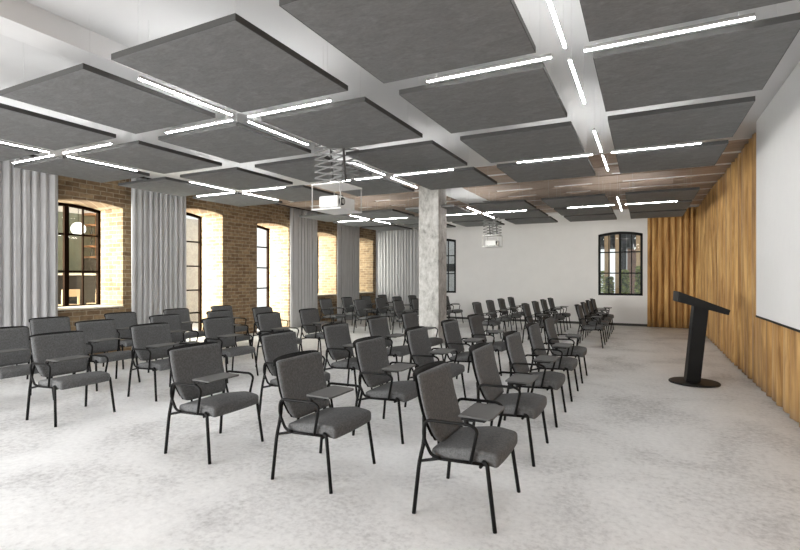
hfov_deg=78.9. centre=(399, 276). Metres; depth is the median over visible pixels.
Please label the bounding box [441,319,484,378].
chair
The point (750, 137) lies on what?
deck
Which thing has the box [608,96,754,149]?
ceiling panel
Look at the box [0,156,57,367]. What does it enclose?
drape
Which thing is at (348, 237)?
drape
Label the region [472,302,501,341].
chair
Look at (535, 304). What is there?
chair
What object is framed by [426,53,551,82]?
linear light
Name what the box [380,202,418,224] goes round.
ceiling panel
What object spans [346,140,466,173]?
ceiling panel
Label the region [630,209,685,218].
ceiling panel
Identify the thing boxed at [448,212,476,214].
linear light
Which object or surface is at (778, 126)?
projection screen
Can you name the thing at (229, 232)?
wall
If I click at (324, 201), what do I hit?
projector
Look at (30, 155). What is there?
track
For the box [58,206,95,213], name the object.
trim
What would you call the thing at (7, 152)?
ceiling panel
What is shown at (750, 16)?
linear light
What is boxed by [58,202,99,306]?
window
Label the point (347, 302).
chair
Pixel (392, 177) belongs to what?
linear light
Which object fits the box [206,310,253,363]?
chair
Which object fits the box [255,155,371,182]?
ceiling panel
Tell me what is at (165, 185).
ceiling panel
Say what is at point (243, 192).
linear light
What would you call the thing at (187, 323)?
chair
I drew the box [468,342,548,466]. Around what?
chair
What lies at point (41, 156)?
diffuser
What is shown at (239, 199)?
ceiling panel
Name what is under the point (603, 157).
linear light
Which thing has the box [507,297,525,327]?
chair
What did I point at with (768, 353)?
wall paneling
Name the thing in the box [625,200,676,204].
linear light
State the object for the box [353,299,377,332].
chair
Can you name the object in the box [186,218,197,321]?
wall
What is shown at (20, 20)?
beam
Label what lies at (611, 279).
shrub
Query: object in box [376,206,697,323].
wall
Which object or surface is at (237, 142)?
ceiling panel
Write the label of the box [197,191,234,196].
linear light
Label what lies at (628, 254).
wall
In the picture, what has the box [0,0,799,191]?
ceiling
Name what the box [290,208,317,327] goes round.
drape
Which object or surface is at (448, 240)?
window
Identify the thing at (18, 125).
ceiling panel
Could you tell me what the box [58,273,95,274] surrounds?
countertop
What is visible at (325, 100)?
linear light
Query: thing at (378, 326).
chair
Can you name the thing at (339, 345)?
chair
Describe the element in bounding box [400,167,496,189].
ceiling panel
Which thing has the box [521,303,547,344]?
chair
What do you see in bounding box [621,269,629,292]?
shrub
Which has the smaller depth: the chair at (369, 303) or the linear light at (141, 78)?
the linear light at (141, 78)
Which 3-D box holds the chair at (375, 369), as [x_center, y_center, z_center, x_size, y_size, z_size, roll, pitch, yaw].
[-0.102,1.056,4.776,0.627,0.891,0.632,0,0,27]
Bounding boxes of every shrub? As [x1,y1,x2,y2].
[601,270,603,292]
[603,276,614,292]
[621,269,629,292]
[634,266,639,293]
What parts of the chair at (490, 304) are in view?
backrest, seat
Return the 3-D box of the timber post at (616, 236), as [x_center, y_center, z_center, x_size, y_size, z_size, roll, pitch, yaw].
[7.483,-0.300,16.704,0.170,3.600,0.170,0,0,27]
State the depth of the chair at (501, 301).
13.54 m
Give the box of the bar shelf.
[84,213,95,272]
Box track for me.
[30,155,324,213]
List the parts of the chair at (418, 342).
leg, backrest, armrest, armrest, seat, leg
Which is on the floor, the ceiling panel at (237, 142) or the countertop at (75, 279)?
the countertop at (75, 279)
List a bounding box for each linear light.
[0,110,48,152]
[12,149,53,163]
[62,141,111,153]
[67,154,136,170]
[138,75,232,115]
[166,117,232,132]
[189,180,233,190]
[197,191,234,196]
[243,186,284,191]
[243,192,277,199]
[248,98,330,116]
[248,100,307,144]
[330,175,381,181]
[351,148,384,174]
[375,201,406,219]
[391,176,416,187]
[394,168,452,175]
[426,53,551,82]
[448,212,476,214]
[467,187,480,212]
[486,210,525,212]
[517,152,592,162]
[547,0,566,47]
[567,204,613,207]
[568,43,585,103]
[584,11,754,51]
[593,128,601,151]
[602,154,607,170]
[611,101,701,152]
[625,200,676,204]
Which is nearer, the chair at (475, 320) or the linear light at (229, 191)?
the chair at (475, 320)
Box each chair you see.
[0,326,52,395]
[26,316,90,378]
[26,331,115,426]
[74,319,140,390]
[102,312,156,368]
[127,322,189,401]
[147,314,199,372]
[163,308,204,341]
[164,342,263,464]
[201,316,258,382]
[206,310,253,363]
[210,305,249,347]
[252,307,289,345]
[255,312,302,366]
[259,330,332,414]
[271,350,375,493]
[299,308,333,354]
[319,298,345,321]
[322,322,380,395]
[341,297,366,327]
[352,336,418,443]
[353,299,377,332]
[360,296,378,323]
[367,316,415,380]
[374,298,400,329]
[378,295,399,321]
[392,296,412,325]
[392,300,418,333]
[401,312,443,361]
[404,326,465,406]
[408,295,416,308]
[411,298,418,316]
[412,361,520,533]
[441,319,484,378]
[446,296,463,322]
[467,314,505,375]
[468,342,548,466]
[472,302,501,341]
[486,300,511,333]
[497,298,521,330]
[502,331,566,427]
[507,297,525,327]
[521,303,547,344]
[525,322,578,401]
[531,301,558,335]
[540,299,565,333]
[542,316,587,383]
[547,298,570,329]
[574,304,605,347]
[580,302,608,341]
[585,300,611,336]
[590,298,613,331]
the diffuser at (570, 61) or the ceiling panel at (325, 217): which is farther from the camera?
the ceiling panel at (325, 217)
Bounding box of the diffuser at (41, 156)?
[13,155,53,163]
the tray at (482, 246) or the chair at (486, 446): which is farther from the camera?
the tray at (482, 246)
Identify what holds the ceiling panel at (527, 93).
hanging from the ceiling at (129, 23)
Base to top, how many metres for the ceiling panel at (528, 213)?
0.505 m
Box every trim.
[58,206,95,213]
[58,305,123,310]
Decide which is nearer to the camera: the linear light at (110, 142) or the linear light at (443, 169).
the linear light at (110, 142)
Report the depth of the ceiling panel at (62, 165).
7.01 m
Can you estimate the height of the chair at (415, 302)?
0.891 m
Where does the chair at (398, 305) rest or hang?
on the floor
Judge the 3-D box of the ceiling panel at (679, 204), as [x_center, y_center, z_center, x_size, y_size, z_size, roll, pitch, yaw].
[5.737,-1.802,10.804,1.196,0.505,1.251,0,0,27]
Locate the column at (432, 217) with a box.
[419,186,445,342]
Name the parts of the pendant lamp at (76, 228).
globe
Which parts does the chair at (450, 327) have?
backrest, armrest, seat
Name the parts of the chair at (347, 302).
backrest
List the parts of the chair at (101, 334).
armrest, leg, backrest, seat, leg, armrest, leg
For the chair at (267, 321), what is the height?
0.891 m
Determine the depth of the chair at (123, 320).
8.33 m
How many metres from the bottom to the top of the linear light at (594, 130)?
0.505 m
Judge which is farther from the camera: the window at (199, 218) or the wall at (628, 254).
the wall at (628, 254)
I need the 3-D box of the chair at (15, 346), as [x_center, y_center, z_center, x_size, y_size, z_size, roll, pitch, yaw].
[-4.609,1.056,5.789,0.627,0.891,0.632,0,0,27]
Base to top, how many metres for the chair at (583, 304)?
0.891 m
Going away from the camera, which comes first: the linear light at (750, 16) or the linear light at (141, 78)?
the linear light at (750, 16)
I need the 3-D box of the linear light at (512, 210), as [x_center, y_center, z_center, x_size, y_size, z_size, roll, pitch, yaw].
[2.512,-1.802,11.567,0.961,0.505,0.018,0,0,27]
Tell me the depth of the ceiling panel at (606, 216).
12.67 m
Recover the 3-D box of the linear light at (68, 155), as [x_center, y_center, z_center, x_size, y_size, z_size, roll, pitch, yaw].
[-4.064,-1.802,6.685,0.018,0.505,0.961,0,0,27]
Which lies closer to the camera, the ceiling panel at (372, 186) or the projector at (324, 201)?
the projector at (324, 201)
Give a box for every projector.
[319,195,354,209]
[486,240,498,245]
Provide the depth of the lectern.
6.77 m
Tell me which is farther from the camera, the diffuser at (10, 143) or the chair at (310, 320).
the chair at (310, 320)
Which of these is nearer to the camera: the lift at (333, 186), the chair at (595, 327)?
the lift at (333, 186)
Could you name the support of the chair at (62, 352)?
on the floor
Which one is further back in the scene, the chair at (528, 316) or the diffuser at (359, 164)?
the chair at (528, 316)
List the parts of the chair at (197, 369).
leg, armrest, seat rail, backrest, leg, seat, leg, armrest, leg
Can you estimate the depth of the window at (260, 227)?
14.60 m
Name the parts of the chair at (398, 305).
backrest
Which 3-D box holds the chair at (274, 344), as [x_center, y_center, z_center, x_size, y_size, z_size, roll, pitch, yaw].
[-1.149,1.056,5.303,0.627,0.891,0.632,0,0,27]
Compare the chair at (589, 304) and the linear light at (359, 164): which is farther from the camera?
the chair at (589, 304)
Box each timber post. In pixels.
[604,236,609,289]
[615,235,618,292]
[636,235,639,291]
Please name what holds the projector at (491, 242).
on the lift at (491, 229)
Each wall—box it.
[30,156,375,354]
[58,212,94,272]
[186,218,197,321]
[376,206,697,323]
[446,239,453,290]
[627,249,635,292]
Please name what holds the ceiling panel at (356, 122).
hanging from the ceiling at (129, 23)
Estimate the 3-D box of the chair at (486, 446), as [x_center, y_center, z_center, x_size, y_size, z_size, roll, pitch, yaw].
[0.430,1.056,3.255,0.627,0.891,0.632,0,0,27]
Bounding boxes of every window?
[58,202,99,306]
[186,212,201,330]
[257,225,268,306]
[446,239,455,292]
[598,231,642,295]
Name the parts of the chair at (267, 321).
leg, backrest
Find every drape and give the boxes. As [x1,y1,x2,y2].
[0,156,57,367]
[131,178,185,350]
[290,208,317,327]
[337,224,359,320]
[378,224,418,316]
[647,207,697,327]
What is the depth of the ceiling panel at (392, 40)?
3.08 m
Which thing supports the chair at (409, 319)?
on the floor
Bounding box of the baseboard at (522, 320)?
[446,316,670,327]
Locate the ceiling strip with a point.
(460, 194)
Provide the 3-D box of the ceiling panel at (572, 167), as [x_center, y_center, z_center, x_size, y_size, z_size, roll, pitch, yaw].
[2.182,-1.802,7.165,1.196,0.505,1.251,0,0,27]
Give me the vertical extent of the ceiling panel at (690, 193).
0.505 m
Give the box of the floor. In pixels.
[0,317,799,549]
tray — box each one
[311,207,361,214]
[482,246,500,247]
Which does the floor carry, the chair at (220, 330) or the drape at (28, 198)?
the chair at (220, 330)
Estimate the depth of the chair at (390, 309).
16.56 m
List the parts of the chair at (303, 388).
leg, armrest, seat rail, backrest, leg, leg, seat, armrest, leg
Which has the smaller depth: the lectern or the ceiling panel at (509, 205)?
the lectern
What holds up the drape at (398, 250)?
hanging from the track
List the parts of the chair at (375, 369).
leg, backrest, armrest, seat rail, leg, seat, leg, armrest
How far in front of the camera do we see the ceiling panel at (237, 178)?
7.73 m
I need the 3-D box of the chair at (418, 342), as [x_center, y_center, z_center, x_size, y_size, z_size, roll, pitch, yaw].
[0.401,1.056,5.775,0.627,0.891,0.632,0,0,27]
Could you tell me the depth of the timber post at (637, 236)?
16.35 m
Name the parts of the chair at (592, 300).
backrest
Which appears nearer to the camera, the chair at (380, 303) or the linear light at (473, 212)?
the linear light at (473, 212)
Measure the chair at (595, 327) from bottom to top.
0.891 m
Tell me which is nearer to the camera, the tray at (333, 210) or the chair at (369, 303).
the tray at (333, 210)
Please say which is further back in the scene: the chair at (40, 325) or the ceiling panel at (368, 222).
the ceiling panel at (368, 222)
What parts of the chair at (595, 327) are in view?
backrest, armrest, seat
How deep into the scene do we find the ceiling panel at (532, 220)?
13.35 m
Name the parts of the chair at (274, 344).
leg, armrest, backrest, seat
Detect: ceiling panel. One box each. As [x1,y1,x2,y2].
[0,63,215,133]
[0,103,115,150]
[0,143,39,161]
[14,155,149,182]
[78,133,221,173]
[111,0,347,111]
[118,177,225,195]
[158,111,310,162]
[180,167,292,189]
[193,192,281,206]
[251,185,342,201]
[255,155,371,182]
[261,97,422,149]
[279,0,535,82]
[299,213,363,221]
[324,177,413,195]
[333,204,389,226]
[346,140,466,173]
[353,209,414,218]
[361,225,411,230]
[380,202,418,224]
[399,62,566,133]
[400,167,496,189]
[404,211,455,228]
[405,204,471,214]
[446,213,489,221]
[452,219,504,226]
[460,82,584,162]
[468,199,535,211]
[489,209,547,218]
[497,156,595,182]
[505,216,557,223]
[541,180,609,207]
[554,195,613,215]
[564,213,616,221]
[579,0,791,41]
[593,4,799,111]
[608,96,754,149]
[616,140,728,173]
[625,187,699,202]
[628,187,691,211]
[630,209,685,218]
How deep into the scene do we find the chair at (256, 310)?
9.70 m
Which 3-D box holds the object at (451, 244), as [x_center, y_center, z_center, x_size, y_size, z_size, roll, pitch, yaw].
[2.598,-0.200,20.521,3.400,3.400,0.200,0,0,27]
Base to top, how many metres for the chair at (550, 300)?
0.891 m
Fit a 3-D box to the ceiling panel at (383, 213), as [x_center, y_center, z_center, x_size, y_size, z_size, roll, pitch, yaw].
[-0.439,-1.802,12.184,1.196,0.505,1.251,0,0,27]
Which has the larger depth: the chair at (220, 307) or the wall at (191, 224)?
the wall at (191, 224)
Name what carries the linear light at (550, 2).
hanging from the ceiling at (129, 23)
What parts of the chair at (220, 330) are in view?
armrest, backrest, leg, seat, armrest, leg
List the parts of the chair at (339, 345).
armrest, seat rail, backrest, seat, leg, leg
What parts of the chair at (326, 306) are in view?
backrest, seat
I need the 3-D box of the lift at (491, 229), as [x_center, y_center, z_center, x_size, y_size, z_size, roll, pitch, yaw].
[2.513,-1.435,13.232,0.440,1.247,0.490,0,0,27]
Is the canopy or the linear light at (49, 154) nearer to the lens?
the linear light at (49, 154)
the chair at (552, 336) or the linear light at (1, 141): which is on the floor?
the chair at (552, 336)
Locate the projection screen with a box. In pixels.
[756,61,799,332]
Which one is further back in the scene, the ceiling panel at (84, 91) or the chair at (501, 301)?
the chair at (501, 301)
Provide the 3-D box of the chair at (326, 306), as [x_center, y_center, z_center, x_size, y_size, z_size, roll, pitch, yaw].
[-1.916,1.056,13.681,0.627,0.891,0.632,0,0,27]
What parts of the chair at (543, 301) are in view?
backrest, seat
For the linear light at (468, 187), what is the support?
hanging from the ceiling at (604, 182)
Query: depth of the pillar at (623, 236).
16.75 m
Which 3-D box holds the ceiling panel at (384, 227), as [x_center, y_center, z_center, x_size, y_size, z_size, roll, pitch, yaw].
[-0.424,-1.802,15.603,1.196,0.505,1.251,0,0,27]
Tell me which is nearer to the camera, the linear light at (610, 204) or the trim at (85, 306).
the trim at (85, 306)
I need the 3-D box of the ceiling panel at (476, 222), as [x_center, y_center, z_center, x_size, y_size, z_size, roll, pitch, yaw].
[2.307,-1.802,14.229,1.196,0.505,1.251,0,0,27]
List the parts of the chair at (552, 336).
backrest, armrest, seat, leg, leg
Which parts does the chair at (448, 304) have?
backrest, seat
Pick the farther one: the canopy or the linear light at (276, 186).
the canopy
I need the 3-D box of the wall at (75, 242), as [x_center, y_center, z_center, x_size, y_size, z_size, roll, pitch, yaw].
[-8.377,-0.075,12.888,0.150,3.150,3.700,0,0,27]
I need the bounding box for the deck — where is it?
[240,137,751,222]
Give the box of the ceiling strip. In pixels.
[446,187,487,203]
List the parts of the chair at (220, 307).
backrest, seat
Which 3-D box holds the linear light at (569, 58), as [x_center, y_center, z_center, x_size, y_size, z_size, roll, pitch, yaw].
[1.434,-1.802,3.920,0.018,0.505,0.961,0,0,27]
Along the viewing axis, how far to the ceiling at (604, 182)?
11.11 m
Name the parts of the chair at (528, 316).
backrest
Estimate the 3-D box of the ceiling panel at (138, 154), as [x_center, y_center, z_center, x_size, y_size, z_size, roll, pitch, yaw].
[-3.299,-1.802,6.498,1.196,0.505,1.251,0,0,27]
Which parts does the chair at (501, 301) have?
backrest, seat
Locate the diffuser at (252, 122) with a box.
[248,121,307,144]
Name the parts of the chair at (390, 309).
backrest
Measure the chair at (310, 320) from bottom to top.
0.891 m
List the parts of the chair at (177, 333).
backrest, seat, armrest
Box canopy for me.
[601,235,635,248]
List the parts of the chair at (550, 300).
backrest, seat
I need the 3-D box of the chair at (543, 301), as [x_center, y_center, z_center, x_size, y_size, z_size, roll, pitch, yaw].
[4.113,1.056,13.156,0.627,0.891,0.632,0,0,27]
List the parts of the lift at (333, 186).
scissor arm, scissor arm, scissor arm, scissor arm, scissor arm, scissor arm, scissor arm, scissor arm, scissor arm, scissor arm, scissor arm, plate, scissor arm, scissor arm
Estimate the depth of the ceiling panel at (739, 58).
3.55 m
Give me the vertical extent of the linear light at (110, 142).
0.505 m
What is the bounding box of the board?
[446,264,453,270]
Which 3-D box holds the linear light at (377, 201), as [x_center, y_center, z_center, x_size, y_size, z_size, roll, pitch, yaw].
[-0.250,-1.802,12.956,0.961,0.505,0.018,0,0,27]
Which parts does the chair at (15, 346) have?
backrest, seat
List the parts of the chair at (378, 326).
backrest, armrest, leg, seat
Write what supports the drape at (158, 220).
hanging from the track
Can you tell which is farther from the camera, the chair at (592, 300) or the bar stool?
the chair at (592, 300)
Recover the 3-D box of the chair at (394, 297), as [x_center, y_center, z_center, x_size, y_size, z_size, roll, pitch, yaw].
[0.109,1.056,15.170,0.627,0.891,0.632,0,0,27]
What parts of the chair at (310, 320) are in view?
armrest, backrest, seat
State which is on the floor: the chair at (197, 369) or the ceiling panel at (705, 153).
the chair at (197, 369)
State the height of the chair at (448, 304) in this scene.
0.891 m
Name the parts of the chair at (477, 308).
backrest, seat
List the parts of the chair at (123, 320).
backrest, seat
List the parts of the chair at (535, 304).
backrest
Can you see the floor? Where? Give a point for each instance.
(638, 459)
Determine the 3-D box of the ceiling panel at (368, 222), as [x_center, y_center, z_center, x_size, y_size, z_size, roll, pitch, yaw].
[-1.107,-1.802,14.246,1.196,0.505,1.251,0,0,27]
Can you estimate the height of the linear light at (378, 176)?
0.505 m
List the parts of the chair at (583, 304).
backrest, seat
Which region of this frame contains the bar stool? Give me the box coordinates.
[58,289,79,305]
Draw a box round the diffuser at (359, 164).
[351,162,383,174]
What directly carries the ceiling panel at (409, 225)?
hanging from the ceiling at (604, 182)
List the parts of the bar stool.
backrest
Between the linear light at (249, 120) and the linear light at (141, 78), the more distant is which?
the linear light at (249, 120)
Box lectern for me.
[668,291,729,387]
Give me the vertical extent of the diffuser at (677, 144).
0.008 m
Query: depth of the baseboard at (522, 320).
15.64 m
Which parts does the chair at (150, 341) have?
leg, armrest, seat rail, backrest, seat, leg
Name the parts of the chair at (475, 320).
backrest, armrest, seat, leg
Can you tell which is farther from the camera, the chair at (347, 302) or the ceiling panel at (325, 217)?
the chair at (347, 302)
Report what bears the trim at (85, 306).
attached to the wall at (229, 232)
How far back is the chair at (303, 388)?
3.67 m
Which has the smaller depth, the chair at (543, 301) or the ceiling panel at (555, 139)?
the ceiling panel at (555, 139)
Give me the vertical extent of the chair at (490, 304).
0.891 m
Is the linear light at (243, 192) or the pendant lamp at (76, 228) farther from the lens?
the pendant lamp at (76, 228)
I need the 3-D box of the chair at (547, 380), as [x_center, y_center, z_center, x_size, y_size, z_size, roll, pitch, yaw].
[1.435,1.056,5.254,0.627,0.891,0.632,0,0,27]
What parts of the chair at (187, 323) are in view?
backrest, seat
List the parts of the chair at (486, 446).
leg, backrest, leg, armrest, seat rail, seat, armrest, leg, leg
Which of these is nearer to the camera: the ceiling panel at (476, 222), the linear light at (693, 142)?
the linear light at (693, 142)
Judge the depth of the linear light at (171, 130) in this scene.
5.01 m
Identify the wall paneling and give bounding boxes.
[698,133,799,426]
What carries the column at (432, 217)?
on the floor
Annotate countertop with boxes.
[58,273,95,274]
[58,273,95,304]
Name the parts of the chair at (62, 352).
leg, armrest, seat rail, leg, backrest, seat, leg, armrest, leg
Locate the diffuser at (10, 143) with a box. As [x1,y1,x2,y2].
[0,142,48,152]
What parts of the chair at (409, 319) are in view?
backrest, seat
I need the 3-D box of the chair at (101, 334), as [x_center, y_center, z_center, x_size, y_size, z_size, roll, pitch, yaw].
[-4.106,1.056,6.790,0.627,0.891,0.632,0,0,27]
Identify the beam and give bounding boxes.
[0,0,411,183]
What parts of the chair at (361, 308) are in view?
backrest, seat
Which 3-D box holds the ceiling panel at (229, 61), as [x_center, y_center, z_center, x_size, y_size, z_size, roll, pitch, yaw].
[-1.247,-1.802,3.762,1.196,0.505,1.251,0,0,27]
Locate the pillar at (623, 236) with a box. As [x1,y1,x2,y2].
[621,234,626,269]
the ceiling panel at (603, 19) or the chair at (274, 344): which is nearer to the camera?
the ceiling panel at (603, 19)
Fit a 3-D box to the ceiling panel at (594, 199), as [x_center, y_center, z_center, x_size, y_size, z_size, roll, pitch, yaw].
[3.667,-1.802,10.118,1.196,0.505,1.251,0,0,27]
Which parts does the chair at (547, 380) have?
leg, backrest, armrest, seat rail, seat, armrest, leg, leg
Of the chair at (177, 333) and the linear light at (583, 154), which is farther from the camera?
the chair at (177, 333)
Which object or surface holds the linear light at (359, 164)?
hanging from the ceiling at (129, 23)
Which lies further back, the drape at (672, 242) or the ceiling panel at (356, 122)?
the drape at (672, 242)
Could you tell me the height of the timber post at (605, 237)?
3.600 m
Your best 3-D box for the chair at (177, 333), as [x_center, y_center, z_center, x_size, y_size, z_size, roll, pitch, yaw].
[-3.603,1.056,7.788,0.627,0.891,0.632,0,0,27]
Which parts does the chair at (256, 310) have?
backrest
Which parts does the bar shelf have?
shelf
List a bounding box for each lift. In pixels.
[311,145,361,214]
[482,200,501,247]
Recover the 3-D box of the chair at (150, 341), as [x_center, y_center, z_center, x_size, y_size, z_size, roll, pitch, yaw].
[-3.065,1.056,6.266,0.627,0.891,0.632,0,0,27]
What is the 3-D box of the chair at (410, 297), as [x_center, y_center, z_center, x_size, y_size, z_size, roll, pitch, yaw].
[0.611,1.056,16.168,0.627,0.891,0.632,0,0,27]
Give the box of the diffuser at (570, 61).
[569,60,584,103]
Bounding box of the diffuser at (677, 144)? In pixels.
[612,143,700,152]
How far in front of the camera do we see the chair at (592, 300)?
13.49 m
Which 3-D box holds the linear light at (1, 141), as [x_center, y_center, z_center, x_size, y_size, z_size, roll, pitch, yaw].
[-4.593,-1.802,5.633,0.018,0.505,0.961,0,0,27]
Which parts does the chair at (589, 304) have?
backrest, seat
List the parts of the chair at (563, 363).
leg, backrest, armrest, seat rail, seat, leg, leg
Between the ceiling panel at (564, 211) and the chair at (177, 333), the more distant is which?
the ceiling panel at (564, 211)
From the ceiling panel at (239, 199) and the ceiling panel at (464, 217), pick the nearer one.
the ceiling panel at (239, 199)
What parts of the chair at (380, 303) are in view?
backrest, seat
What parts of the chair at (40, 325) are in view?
backrest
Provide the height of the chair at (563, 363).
0.891 m
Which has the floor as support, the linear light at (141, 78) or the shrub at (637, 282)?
the shrub at (637, 282)
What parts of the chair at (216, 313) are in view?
backrest, seat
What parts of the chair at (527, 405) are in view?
leg, backrest, armrest, seat rail, seat, armrest, leg, leg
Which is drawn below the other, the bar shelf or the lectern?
the lectern
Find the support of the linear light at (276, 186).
hanging from the ceiling at (129, 23)
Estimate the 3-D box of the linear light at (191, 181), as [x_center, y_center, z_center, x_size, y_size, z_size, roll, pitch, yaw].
[-3.216,-1.802,8.370,0.018,0.505,0.961,0,0,27]
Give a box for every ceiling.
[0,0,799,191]
[242,139,747,221]
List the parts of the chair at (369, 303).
backrest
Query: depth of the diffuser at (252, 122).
5.25 m
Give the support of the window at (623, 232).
in the wall at (558, 261)
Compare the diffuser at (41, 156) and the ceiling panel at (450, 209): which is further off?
the ceiling panel at (450, 209)
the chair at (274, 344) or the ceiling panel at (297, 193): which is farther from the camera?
the ceiling panel at (297, 193)
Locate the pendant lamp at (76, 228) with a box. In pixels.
[70,209,85,233]
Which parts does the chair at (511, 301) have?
backrest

